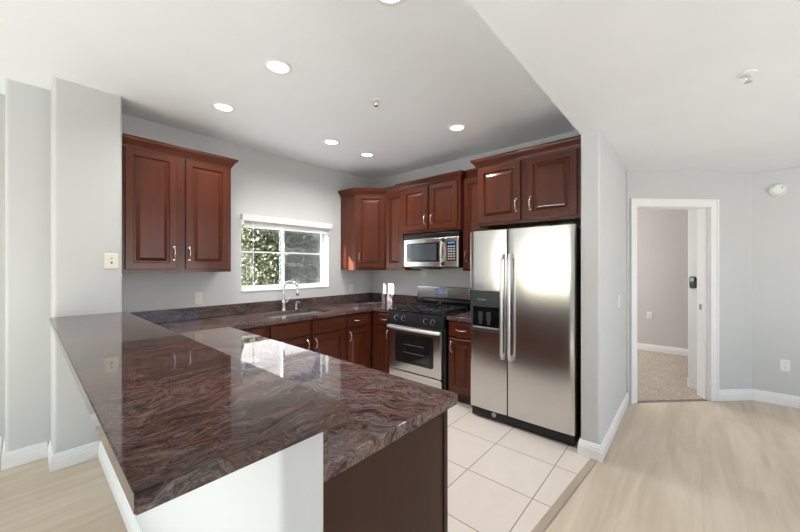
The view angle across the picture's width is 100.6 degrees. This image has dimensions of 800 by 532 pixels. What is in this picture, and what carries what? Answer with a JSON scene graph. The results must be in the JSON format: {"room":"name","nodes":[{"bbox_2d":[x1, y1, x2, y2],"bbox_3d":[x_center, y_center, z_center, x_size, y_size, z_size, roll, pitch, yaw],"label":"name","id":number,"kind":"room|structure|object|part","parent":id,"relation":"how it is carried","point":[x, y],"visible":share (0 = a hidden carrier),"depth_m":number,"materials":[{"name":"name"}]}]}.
{"room":"kitchen","nodes":[
{"label":"kitchen","id":0,"kind":"room"},
{"bbox_2d":[0,94,4,452],"bbox_3d":[-4.185,0.077,1.358,0.156,2.795,3.324,0,0,41],"label":"wall","id":1,"kind":"structure","parent":0,"point":[2,97],"depth_m":2.55,"materials":[{"name":"grey paint"}]},
{"bbox_2d":[5,79,50,456],"bbox_3d":[-2.879,0.077,2.571,0.480,2.795,0.221,0,0,41],"label":"wall","id":2,"kind":"structure","parent":0,"point":[27,107],"depth_m":2.40,"materials":[{"name":"grey paint"}]},
{"bbox_2d":[51,77,121,453],"bbox_3d":[-2.480,0.077,2.617,0.500,2.795,0.375,0,0,41],"label":"wall","id":3,"kind":"structure","parent":0,"point":[86,122],"depth_m":2.43,"materials":[{"name":"grey paint"}]},
{"bbox_2d":[104,253,118,268],"bbox_3d":[-2.206,-0.037,2.540,0.012,0.118,0.085,0,0,41],"label":"wall plate","id":4,"kind":"object","parent":3,"relation":"attached to","point":[111,261],"visible":1,"depth_m":2.54,"materials":[{"name":"beige plastic"}]},
{"bbox_2d":[101,432,322,531],"bbox_3d":[-1.222,0.912,1.673,2.633,1.030,0.120,0,0,41],"label":"wall","id":5,"kind":"structure","parent":0,"point":[282,491],"depth_m":0.84,"materials":[{"name":"grey paint"}]},
{"bbox_2d":[1,438,141,531],"bbox_3d":[-1.617,1.367,1.697,3.291,0.116,0.604,0,0,41],"label":"baseboard","id":6,"kind":"structure","parent":5,"relation":"attached to","point":[129,519],"depth_m":2.34,"materials":[{"name":"white paint"}]},
{"bbox_2d":[50,312,349,515],"bbox_3d":[-1.280,0.377,1.571,2.680,0.038,0.441,0,0,41],"label":"bar","id":7,"kind":"object","parent":5,"relation":"on","point":[173,414],"visible":1,"depth_m":0.85,"materials":[{"name":"stone"}]},
{"bbox_2d":[122,113,371,358],"bbox_3d":[-1.443,0.077,4.072,0.140,2.795,3.180,0,0,41],"label":"wall","id":8,"kind":"structure","parent":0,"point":[263,183],"depth_m":3.72,"materials":[{"name":"grey paint"}]},
{"bbox_2d":[122,133,238,272],"bbox_3d":[-2.008,-0.493,3.047,0.359,1.096,0.883,0,0,41],"label":"upper cabinet","id":9,"kind":"object","parent":8,"relation":"attached to","point":[176,200],"visible":0.99,"depth_m":2.88,"materials":[{"name":"brown wood"}]},
{"bbox_3d":[-2.070,-0.462,2.773,0.020,0.977,0.354,0,0,41],"label":"door","id":10,"kind":"part","parent":9,"relation":"part of","materials":[{"name":"brown wood"}]},
{"bbox_3d":[-2.009,-1.000,3.048,0.356,0.083,0.883,0,0,41],"label":"crown molding","id":11,"kind":"part","parent":9,"relation":"part of","materials":[{"name":"brown wood"}]},
{"bbox_3d":[-1.787,-0.462,3.095,0.020,0.977,0.366,0,0,41],"label":"door","id":12,"kind":"part","parent":9,"relation":"part of","materials":[{"name":"brown wood"}]},
{"bbox_2d":[194,292,201,303],"bbox_3d":[-2.011,0.321,3.311,0.008,0.115,0.072,0,0,41],"label":"outlet","id":13,"kind":"object","parent":8,"relation":"attached to","point":[198,295],"visible":1,"depth_m":3.31,"materials":[{"name":"beige plastic"}]},
{"bbox_2d":[241,220,328,291],"bbox_3d":[-1.400,-0.127,4.107,0.145,0.824,1.158,0,0,41],"label":"window","id":14,"kind":"structure","parent":8,"relation":"attached to","point":[303,253],"depth_m":4.33,"materials":[{"name":"white plastic"}]},
{"bbox_3d":[-1.630,-0.128,3.926,0.022,0.769,0.565,0,0,41],"label":"sash","id":15,"kind":"part","parent":14,"relation":"part of","materials":[{"name":"white plastic"}]},
{"bbox_3d":[-1.378,0.279,4.088,0.087,0.012,1.158,0,0,41],"label":"sill","id":16,"kind":"part","parent":14,"relation":"part of","materials":[{"name":"white plastic"}]},
{"bbox_3d":[-1.254,-0.128,4.315,0.022,0.769,0.599,0,0,41],"label":"sash","id":17,"kind":"part","parent":14,"relation":"part of","materials":[{"name":"white plastic"}]},
{"bbox_2d":[240,214,332,281],"bbox_3d":[-1.325,-0.196,4.052,0.062,0.742,1.195,0,0,41],"label":"window blind","id":18,"kind":"object","parent":8,"relation":"attached to","point":[253,221],"visible":1,"depth_m":3.94,"materials":[{"name":"white plastic"}]},
{"bbox_3d":[-1.333,-0.436,4.058,0.040,0.015,1.135,0,0,41],"label":"rail","id":19,"kind":"part","parent":18,"relation":"part of","materials":[{"name":"white plastic"}]},
{"bbox_2d":[349,284,352,291],"bbox_3d":[-0.704,0.321,4.801,0.008,0.115,0.072,0,0,41],"label":"outlet","id":20,"kind":"object","parent":8,"relation":"attached to","point":[350,285],"visible":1,"depth_m":4.79,"materials":[{"name":"white plastic"}]},
{"bbox_2d":[338,187,386,269],"bbox_3d":[-0.404,-0.493,4.651,0.656,1.096,0.656,0,0,41],"label":"upper cabinet","id":21,"kind":"object","parent":8,"relation":"attached to","point":[363,210],"visible":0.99,"depth_m":4.44,"materials":[{"name":"brown wood"}]},
{"bbox_3d":[-0.536,-1.000,4.473,0.717,0.083,0.183,0,0,17],"label":"crown molding","id":22,"kind":"part","parent":21,"relation":"part of","materials":[{"name":"brown wood"}]},
{"bbox_3d":[-0.390,-0.462,4.448,0.368,0.977,0.020,0,0,-1],"label":"door","id":23,"kind":"part","parent":21,"relation":"part of","materials":[{"name":"brown wood"}]},
{"bbox_2d":[130,292,371,323],"bbox_3d":[-1.428,0.466,3.965,0.020,0.118,3.035,0,0,41],"label":"backsplash","id":24,"kind":"structure","parent":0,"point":[180,314],"depth_m":3.59,"materials":[{"name":"stone"}]},
{"bbox_2d":[0,0,575,179],"bbox_3d":[-1.717,-1.370,1.705,3.570,0.100,7.100,0,0,41],"label":"ceiling","id":25,"kind":"structure","parent":0,"point":[432,66],"depth_m":2.24,"materials":[{"name":"white paint"}]},
{"bbox_2d":[211,102,235,112],"bbox_3d":[-1.465,-1.316,2.756,0.184,0.007,0.184,0,0,41],"label":"recessed light","id":26,"kind":"object","parent":25,"relation":"in","point":[220,106],"visible":1,"depth_m":2.75,"materials":[{"name":"white plastic"}]},
{"bbox_2d":[263,58,292,74],"bbox_3d":[-0.807,-1.316,2.196,0.184,0.007,0.184,0,0,41],"label":"recessed light","id":27,"kind":"object","parent":25,"relation":"in","point":[277,66],"visible":1,"depth_m":2.19,"materials":[{"name":"white plastic"}]},
{"bbox_2d":[323,139,339,145],"bbox_3d":[-0.729,-1.316,3.534,0.184,0.007,0.184,0,0,41],"label":"recessed light","id":28,"kind":"object","parent":25,"relation":"in","point":[332,142],"visible":1,"depth_m":3.53,"materials":[{"name":"white plastic"}]},
{"bbox_2d":[359,152,374,156],"bbox_3d":[-0.391,-1.316,3.930,0.184,0.007,0.184,0,0,41],"label":"recessed light","id":29,"kind":"object","parent":25,"relation":"in","point":[363,154],"visible":1,"depth_m":3.92,"materials":[{"name":"white plastic"}]},
{"bbox_2d":[372,98,380,106],"bbox_3d":[-0.191,-1.296,2.641,0.071,0.048,0.072,0,0,18],"label":"sprinkler","id":30,"kind":"object","parent":25,"relation":"attached to","point":[375,100],"visible":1,"depth_m":2.63,"materials":[{"name":"white metal"}]},
{"bbox_2d":[375,0,405,6],"bbox_3d":[-0.048,-1.316,1.594,0.184,0.007,0.184,0,0,41],"label":"recessed light","id":31,"kind":"object","parent":25,"relation":"in","point":[389,3],"visible":1,"depth_m":1.66,"materials":[{"name":"white plastic"}]},
{"bbox_2d":[447,123,466,131],"bbox_3d":[0.543,-1.316,3.164,0.184,0.007,0.184,0,0,41],"label":"recessed light","id":32,"kind":"object","parent":25,"relation":"in","point":[458,127],"visible":1,"depth_m":3.15,"materials":[{"name":"white plastic"}]},
{"bbox_2d":[0,400,799,531],"bbox_3d":[0.380,1.456,0.889,7.600,0.058,8.438,0,0,41],"label":"floor","id":33,"kind":"structure","parent":0,"point":[694,466],"depth_m":2.20,"materials":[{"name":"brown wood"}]},
{"bbox_2d":[531,458,597,531],"bbox_3d":[0.827,1.427,1.864,1.696,0.017,0.050,0,0,-44],"label":"trim","id":34,"kind":"structure","parent":33,"relation":"on","point":[547,519],"depth_m":2.02,"materials":[{"name":"beige wood"}]},
{"bbox_2d":[372,130,580,358],"bbox_3d":[0.773,0.077,4.150,3.090,2.795,0.140,0,0,41],"label":"wall","id":35,"kind":"structure","parent":0,"point":[401,282],"depth_m":4.42,"materials":[{"name":"grey paint"}]},
{"bbox_2d":[372,293,417,304],"bbox_3d":[-0.068,0.466,4.778,0.952,0.118,0.020,0,0,41],"label":"backsplash","id":36,"kind":"structure","parent":35,"relation":"attached to","point":[396,298],"depth_m":4.76,"materials":[{"name":"stone"}]},
{"bbox_2d":[385,185,419,269],"bbox_3d":[0.031,-0.493,4.455,0.320,1.096,0.376,0,0,41],"label":"upper cabinet","id":37,"kind":"object","parent":35,"relation":"attached to","point":[394,238],"visible":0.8,"depth_m":4.34,"materials":[{"name":"brown wood"}]},
{"bbox_3d":[-0.076,-1.000,4.333,0.320,0.083,0.052,0,0,41],"label":"crown molding","id":38,"kind":"part","parent":37,"relation":"part of","materials":[{"name":"brown wood"}]},
{"bbox_3d":[-0.065,-0.462,4.345,0.296,0.977,0.020,0,0,41],"label":"door","id":39,"kind":"part","parent":37,"relation":"part of","materials":[{"name":"brown wood"}]},
{"bbox_2d":[395,170,465,234],"bbox_3d":[0.450,-0.714,4.033,0.961,0.628,0.459,0,0,41],"label":"upper cabinet","id":40,"kind":"object","parent":35,"relation":"attached to","point":[433,204],"visible":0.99,"depth_m":3.84,"materials":[{"name":"brown wood"}]},
{"bbox_3d":[0.182,-0.685,4.022,0.385,0.510,0.020,0,0,41],"label":"door","id":41,"kind":"part","parent":40,"relation":"part of","materials":[{"name":"brown wood"}]},
{"bbox_3d":[0.344,-0.987,3.912,0.961,0.083,0.131,0,0,41],"label":"crown molding","id":42,"kind":"part","parent":40,"relation":"part of","materials":[{"name":"brown wood"}]},
{"bbox_2d":[404,231,462,268],"bbox_3d":[0.464,-0.173,4.013,0.785,0.423,0.470,0,0,41],"label":"microwave","id":43,"kind":"object","parent":40,"relation":"attached to","point":[440,250],"visible":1,"depth_m":3.83,"materials":[{"name":"silver metal"}]},
{"bbox_3d":[0.263,-0.157,3.959,0.555,0.337,0.030,0,0,41],"label":"door","id":44,"kind":"part","parent":43,"relation":"part of","materials":[{"name":"silver metal"}]},
{"bbox_3d":[0.468,-0.160,3.734,0.022,0.262,0.055,0,0,41],"label":"handle","id":45,"kind":"part","parent":43,"relation":"part of","materials":[{"name":"silver metal"}]},
{"bbox_3d":[0.559,-0.157,3.701,0.226,0.337,0.028,0,0,41],"label":"control panel","id":46,"kind":"part","parent":43,"relation":"part of","materials":[{"name":"silver metal"}]},
{"bbox_3d":[0.488,-0.685,3.754,0.370,0.510,0.020,0,0,41],"label":"door","id":47,"kind":"part","parent":40,"relation":"part of","materials":[{"name":"brown wood"}]},
{"bbox_2d":[463,168,491,270],"bbox_3d":[0.909,-0.493,3.683,0.325,1.096,0.379,0,0,41],"label":"upper cabinet","id":48,"kind":"object","parent":35,"relation":"attached to","point":[471,178],"visible":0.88,"depth_m":3.62,"materials":[{"name":"brown wood"}]},
{"bbox_3d":[0.779,-1.000,3.584,0.262,0.083,0.052,0,0,41],"label":"crown molding","id":49,"kind":"part","parent":48,"relation":"part of","materials":[{"name":"brown wood"}]},
{"bbox_2d":[470,135,580,229],"bbox_3d":[1.269,-0.709,3.179,0.978,0.648,0.656,0,0,41],"label":"upper cabinet","id":50,"kind":"object","parent":35,"relation":"attached to","point":[532,186],"visible":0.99,"depth_m":2.90,"materials":[{"name":"brown wood"}]},
{"bbox_3d":[0.924,-0.680,3.106,0.410,0.530,0.020,0,0,41],"label":"door","id":51,"kind":"part","parent":50,"relation":"part of","materials":[{"name":"brown wood"}]},
{"bbox_3d":[1.155,-0.992,3.049,0.978,0.083,0.303,0,0,41],"label":"crown molding","id":52,"kind":"part","parent":50,"relation":"part of","materials":[{"name":"brown wood"}]},
{"bbox_3d":[1.272,-0.680,2.800,0.403,0.530,0.020,0,0,41],"label":"door","id":53,"kind":"part","parent":50,"relation":"part of","materials":[{"name":"brown wood"}]},
{"bbox_2d":[371,359,589,531],"bbox_3d":[-0.212,1.455,3.046,3.265,0.060,3.100,0,0,41],"label":"floor tile","id":54,"kind":"structure","parent":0,"point":[502,477],"depth_m":2.28,"materials":[{"name":"beige tile"}]},
{"bbox_2d":[238,325,266,337],"bbox_3d":[-1.615,0.998,3.253,0.666,0.855,0.375,0,0,41],"label":"base cabinet","id":55,"kind":"object","parent":54,"relation":"on","point":[261,330],"visible":0.02,"depth_m":3.13,"materials":[{"name":"brown wood"}]},
{"bbox_3d":[-1.398,0.659,3.064,0.020,0.141,0.335,0,0,41],"label":"drawer","id":56,"kind":"part","parent":55,"relation":"part of","materials":[{"name":"brown wood"}]},
{"bbox_2d":[267,315,344,360],"bbox_3d":[-1.173,0.998,3.757,0.666,0.855,0.958,0,0,41],"label":"base cabinet","id":57,"kind":"object","parent":54,"relation":"on","point":[326,335],"visible":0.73,"depth_m":3.61,"materials":[{"name":"brown wood"}]},
{"bbox_3d":[-1.112,0.659,3.390,0.020,0.141,0.450,0,0,41],"label":"drawer","id":58,"kind":"part","parent":57,"relation":"part of","materials":[{"name":"brown wood"}]},
{"bbox_3d":[-1.112,1.026,3.390,0.020,0.547,0.450,0,0,41],"label":"door","id":59,"kind":"part","parent":57,"relation":"part of","materials":[{"name":"brown wood"}]},
{"bbox_3d":[-0.800,0.659,3.746,0.020,0.141,0.443,0,0,41],"label":"drawer","id":60,"kind":"part","parent":57,"relation":"part of","materials":[{"name":"brown wood"}]},
{"bbox_3d":[-0.800,1.026,3.746,0.020,0.547,0.443,0,0,41],"label":"door","id":61,"kind":"part","parent":57,"relation":"part of","materials":[{"name":"brown wood"}]},
{"bbox_2d":[345,311,370,367],"bbox_3d":[-0.717,0.998,4.277,0.666,0.855,0.420,0,0,41],"label":"base cabinet","id":62,"kind":"object","parent":54,"relation":"on","point":[357,325],"visible":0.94,"depth_m":4.07,"materials":[{"name":"brown wood"}]},
{"bbox_3d":[-0.518,0.659,4.068,0.020,0.141,0.328,0,0,41],"label":"drawer","id":63,"kind":"part","parent":62,"relation":"part of","materials":[{"name":"brown wood"}]},
{"bbox_3d":[-0.518,1.026,4.068,0.020,0.547,0.328,0,0,41],"label":"door","id":64,"kind":"part","parent":62,"relation":"part of","materials":[{"name":"brown wood"}]},
{"bbox_2d":[373,311,389,372],"bbox_3d":[-0.056,0.998,4.351,0.335,0.855,0.631,0,0,41],"label":"base cabinet","id":65,"kind":"object","parent":54,"relation":"on","point":[380,319],"visible":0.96,"depth_m":4.15,"materials":[{"name":"brown wood"}]},
{"bbox_3d":[-0.194,0.659,4.113,0.204,0.141,0.020,0,0,41],"label":"drawer","id":66,"kind":"part","parent":65,"relation":"part of","materials":[{"name":"brown wood"}]},
{"bbox_3d":[-0.194,1.026,4.113,0.204,0.547,0.020,0,0,41],"label":"door","id":67,"kind":"part","parent":65,"relation":"part of","materials":[{"name":"brown wood"}]},
{"bbox_2d":[323,410,447,531],"bbox_3d":[-0.863,0.998,1.901,2.326,0.855,0.651,0,0,41],"label":"base cabinet","id":68,"kind":"object","parent":54,"relation":"on","point":[402,486],"visible":0.09,"depth_m":1.13,"materials":[{"name":"brown wood"}]},
{"bbox_2d":[130,292,457,482],"bbox_3d":[-0.319,0.482,2.988,2.976,0.172,3.043,0,0,41],"label":"countertop","id":69,"kind":"structure","parent":68,"relation":"on","point":[384,407],"depth_m":1.67,"materials":[{"name":"stone"}]},
{"bbox_2d":[281,281,298,310],"bbox_3d":[-1.304,0.348,3.939,0.207,0.353,0.083,0,0,-17],"label":"faucet","id":70,"kind":"object","parent":69,"relation":"on","point":[283,302],"visible":1,"depth_m":3.91,"materials":[{"name":"silver metal"}]},
{"bbox_3d":[-1.294,0.283,3.926,0.187,0.223,0.028,0,0,-12],"label":"spout","id":71,"kind":"part","parent":70,"relation":"part of","materials":[{"name":"silver metal"}]},
{"bbox_2d":[269,311,319,317],"bbox_3d":[-1.171,0.656,3.757,0.413,0.174,0.783,0,0,41],"label":"sink","id":72,"kind":"object","parent":69,"relation":"in","point":[295,314],"visible":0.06,"depth_m":3.95,"materials":[{"name":"silver metal"}]},
{"bbox_3d":[-1.302,0.656,3.607,0.413,0.174,0.384,0,0,41],"label":"bowl","id":73,"kind":"part","parent":72,"relation":"part of","materials":[{"name":"silver metal"}]},
{"bbox_3d":[-1.044,0.656,3.901,0.413,0.174,0.399,0,0,41],"label":"bowl","id":74,"kind":"part","parent":72,"relation":"part of","materials":[{"name":"silver metal"}]},
{"bbox_2d":[387,285,470,390],"bbox_3d":[0.346,0.839,3.938,0.795,1.172,0.703,0,0,41],"label":"gas range","id":75,"kind":"object","parent":54,"relation":"on","point":[418,334],"visible":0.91,"depth_m":3.75,"materials":[{"name":"silver metal"}]},
{"bbox_3d":[0.149,1.228,3.739,0.737,0.030,0.012,0,0,41],"label":"drawer handle","id":76,"kind":"part","parent":75,"relation":"part of","materials":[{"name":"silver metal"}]},
{"bbox_3d":[0.163,1.285,3.754,0.755,0.130,0.029,0,0,41],"label":"storage drawer","id":77,"kind":"part","parent":75,"relation":"part of","materials":[{"name":"silver metal"}]},
{"bbox_3d":[0.177,0.604,3.747,0.790,0.152,0.082,0,0,41],"label":"control panel","id":78,"kind":"part","parent":75,"relation":"part of","materials":[{"name":"black metal"}]},
{"bbox_2d":[390,302,469,315],"bbox_3d":[0.350,0.503,3.943,0.794,0.050,0.540,0,0,41],"label":"cooktop","id":79,"kind":"object","parent":75,"relation":"in","point":[422,308],"depth_m":3.87,"materials":[{"name":"metal"}]},
{"bbox_3d":[0.512,0.333,4.151,0.195,0.095,0.002,0,0,41],"label":"display panel","id":80,"kind":"part","parent":75,"relation":"part of","materials":[{"name":"grey plastic"}]},
{"bbox_3d":[0.547,0.332,4.173,0.788,0.150,0.077,0,0,41],"label":"backguard panel","id":81,"kind":"part","parent":75,"relation":"part of","materials":[{"name":"silver metal"}]},
{"bbox_2d":[448,320,470,404],"bbox_3d":[0.803,0.998,3.598,0.318,0.855,0.631,0,0,41],"label":"base cabinet","id":82,"kind":"object","parent":54,"relation":"on","point":[459,333],"visible":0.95,"depth_m":3.40,"materials":[{"name":"brown wood"}]},
{"bbox_2d":[446,311,470,322],"bbox_3d":[0.813,0.487,3.612,0.331,0.161,0.613,0,0,41],"label":"countertop","id":83,"kind":"structure","parent":82,"relation":"on","point":[466,316],"depth_m":3.45,"materials":[{"name":"stone"}]},
{"bbox_3d":[0.625,0.659,3.394,0.280,0.141,0.020,0,0,41],"label":"drawer","id":84,"kind":"part","parent":82,"relation":"part of","materials":[{"name":"brown wood"}]},
{"bbox_3d":[0.625,1.026,3.394,0.280,0.547,0.020,0,0,41],"label":"door","id":85,"kind":"part","parent":82,"relation":"part of","materials":[{"name":"brown wood"}]},
{"bbox_2d":[471,222,580,445],"bbox_3d":[1.229,0.533,3.122,0.911,1.760,0.776,0,0,41],"label":"refrigerator","id":86,"kind":"object","parent":54,"relation":"on","point":[526,282],"visible":1,"depth_m":2.81,"materials":[{"name":"silver metal"}]},
{"bbox_3d":[0.781,0.482,3.070,0.124,0.115,0.011,0,0,41],"label":"dispenser lever","id":87,"kind":"part","parent":86,"relation":"part of","materials":[{"name":"grey plastic"}]},
{"bbox_3d":[0.830,0.499,3.084,0.362,1.652,0.070,0,0,41],"label":"freezer door","id":88,"kind":"part","parent":86,"relation":"part of","materials":[{"name":"silver metal"}]},
{"bbox_3d":[0.903,0.363,2.936,0.027,0.950,0.068,0,0,41],"label":"handle","id":89,"kind":"part","parent":86,"relation":"part of","materials":[{"name":"silver metal"}]},
{"bbox_3d":[0.954,0.363,2.892,0.027,0.950,0.068,0,0,41],"label":"handle","id":90,"kind":"part","parent":86,"relation":"part of","materials":[{"name":"silver metal"}]},
{"bbox_3d":[1.176,0.499,2.781,0.541,1.652,0.070,0,0,41],"label":"door","id":91,"kind":"part","parent":86,"relation":"part of","materials":[{"name":"silver metal"}]},
{"bbox_2d":[581,130,625,444],"bbox_3d":[1.847,0.240,2.963,0.130,2.470,1.310,0,0,41],"label":"wall partition","id":92,"kind":"structure","parent":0,"point":[603,174],"depth_m":2.51,"materials":[{"name":"grey paint"}]},
{"bbox_2d":[578,392,628,461],"bbox_3d":[1.855,1.367,2.972,0.162,0.116,1.368,0,0,41],"label":"baseboard","id":93,"kind":"structure","parent":92,"relation":"attached to","point":[587,449],"depth_m":2.51,"materials":[{"name":"white paint"}]},
{"bbox_2d":[468,0,799,172],"bbox_3d":[2.336,-1.208,0.412,4.230,0.425,10.500,0,0,41],"label":"ceiling","id":94,"kind":"structure","parent":0,"point":[659,79],"depth_m":1.71,"materials":[{"name":"white paint"}]},
{"bbox_2d":[738,69,757,83],"bbox_3d":[1.794,-0.971,1.712,0.071,0.048,0.072,0,0,18],"label":"sprinkler","id":95,"kind":"object","parent":94,"relation":"attached to","point":[748,73],"visible":1,"depth_m":1.70,"materials":[{"name":"white metal"}]},
{"bbox_2d":[637,209,687,348],"bbox_3d":[4.458,0.240,5.387,5.000,2.470,0.120,0,0,41],"label":"wall","id":96,"kind":"structure","parent":0,"point":[662,234],"depth_m":5.43,"materials":[{"name":"grey paint"}]},
{"bbox_2d":[647,312,651,318],"bbox_3d":[4.175,0.825,5.549,0.072,0.115,0.008,0,0,41],"label":"outlet","id":97,"kind":"object","parent":96,"relation":"attached to","point":[649,314],"visible":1,"depth_m":5.55,"materials":[{"name":"white plastic"}]},
{"bbox_2d":[637,343,687,355],"bbox_3d":[4.413,1.367,5.336,4.600,0.116,0.016,0,0,41],"label":"baseboard","id":98,"kind":"structure","parent":96,"relation":"attached to","point":[640,346],"depth_m":5.43,"materials":[{"name":"white paint"}]},
{"bbox_2d":[637,349,706,402],"bbox_3d":[3.539,1.452,4.338,5.000,0.066,2.810,0,0,41],"label":"floor","id":99,"kind":"structure","parent":0,"point":[661,377],"depth_m":4.19,"materials":[{"name":"beige carpet"}]},
{"bbox_2d":[626,170,751,402],"bbox_3d":[3.054,0.240,3.555,1.397,2.470,0.120,0,0,-4],"label":"wall","id":100,"kind":"structure","parent":0,"point":[733,190],"depth_m":3.52,"materials":[{"name":"grey paint"}]},
{"bbox_2d":[630,198,718,403],"bbox_3d":[2.870,0.363,3.542,0.967,2.123,0.165,0,0,-4],"label":"door frame","id":101,"kind":"structure","parent":100,"relation":"in","point":[707,209],"depth_m":3.50,"materials":[{"name":"white paint"}]},
{"bbox_3d":[3.305,0.364,3.643,0.078,2.109,0.021,0,0,-4],"label":"bedroom casing","id":102,"kind":"part","parent":101,"relation":"part of","materials":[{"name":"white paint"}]},
{"bbox_2d":[719,389,799,408],"bbox_3d":[4.648,1.367,2.564,3.192,0.116,0.291,0,0,41],"label":"baseboard","id":103,"kind":"structure","parent":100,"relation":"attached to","point":[725,394],"depth_m":3.49,"materials":[{"name":"white paint"}]},
{"bbox_2d":[688,210,696,389],"bbox_3d":[3.450,0.240,3.777,0.120,2.470,0.268,0,0,-4],"label":"wall","id":104,"kind":"structure","parent":0,"point":[692,214],"depth_m":3.84,"materials":[{"name":"grey paint"}]},
{"bbox_2d":[689,276,696,288],"bbox_3d":[3.373,0.190,3.823,0.027,0.140,0.072,0,0,-4],"label":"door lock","id":105,"kind":"object","parent":104,"relation":"attached to","point":[692,280],"visible":0.99,"depth_m":3.81,"materials":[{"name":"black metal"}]},
{"bbox_2d":[752,167,799,396],"bbox_3d":[4.924,0.240,2.590,3.012,2.470,0.112,0,0,41],"label":"wall","id":106,"kind":"structure","parent":0,"point":[775,220],"depth_m":3.43,"materials":[{"name":"grey paint"}]},
{"bbox_2d":[768,184,787,196],"bbox_3d":[3.875,-0.780,3.400,0.132,0.132,0.053,0,0,41],"label":"smoke detector","id":107,"kind":"object","parent":106,"relation":"attached to","point":[776,190],"visible":1,"depth_m":3.39,"materials":[{"name":"white plastic"}]},
{"bbox_2d":[780,359,789,371],"bbox_3d":[3.926,1.013,3.384,0.072,0.115,0.008,0,0,41],"label":"outlet","id":108,"kind":"object","parent":106,"relation":"attached to","point":[784,364],"visible":1,"depth_m":3.38,"materials":[{"name":"white plastic"}]},
{"label":"outside","id":109,"kind":"structure","parent":0,"visible":0},
{"bbox_3d":[-8.418,1.750,10.042,18.100,0.150,28.000,0,0,41],"label":"ground","id":110,"kind":"structure","parent":109,"visible":0},
{"bbox_2d":[241,223,281,285],"bbox_3d":[-2.167,0.062,5.695,1.332,3.246,1.640,0,0,19],"label":"shrub","id":111,"kind":"object","parent":110,"relation":"on","point":[265,273],"visible":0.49,"depth_m":5.34,"materials":[{"name":"green plant"}]}
]}

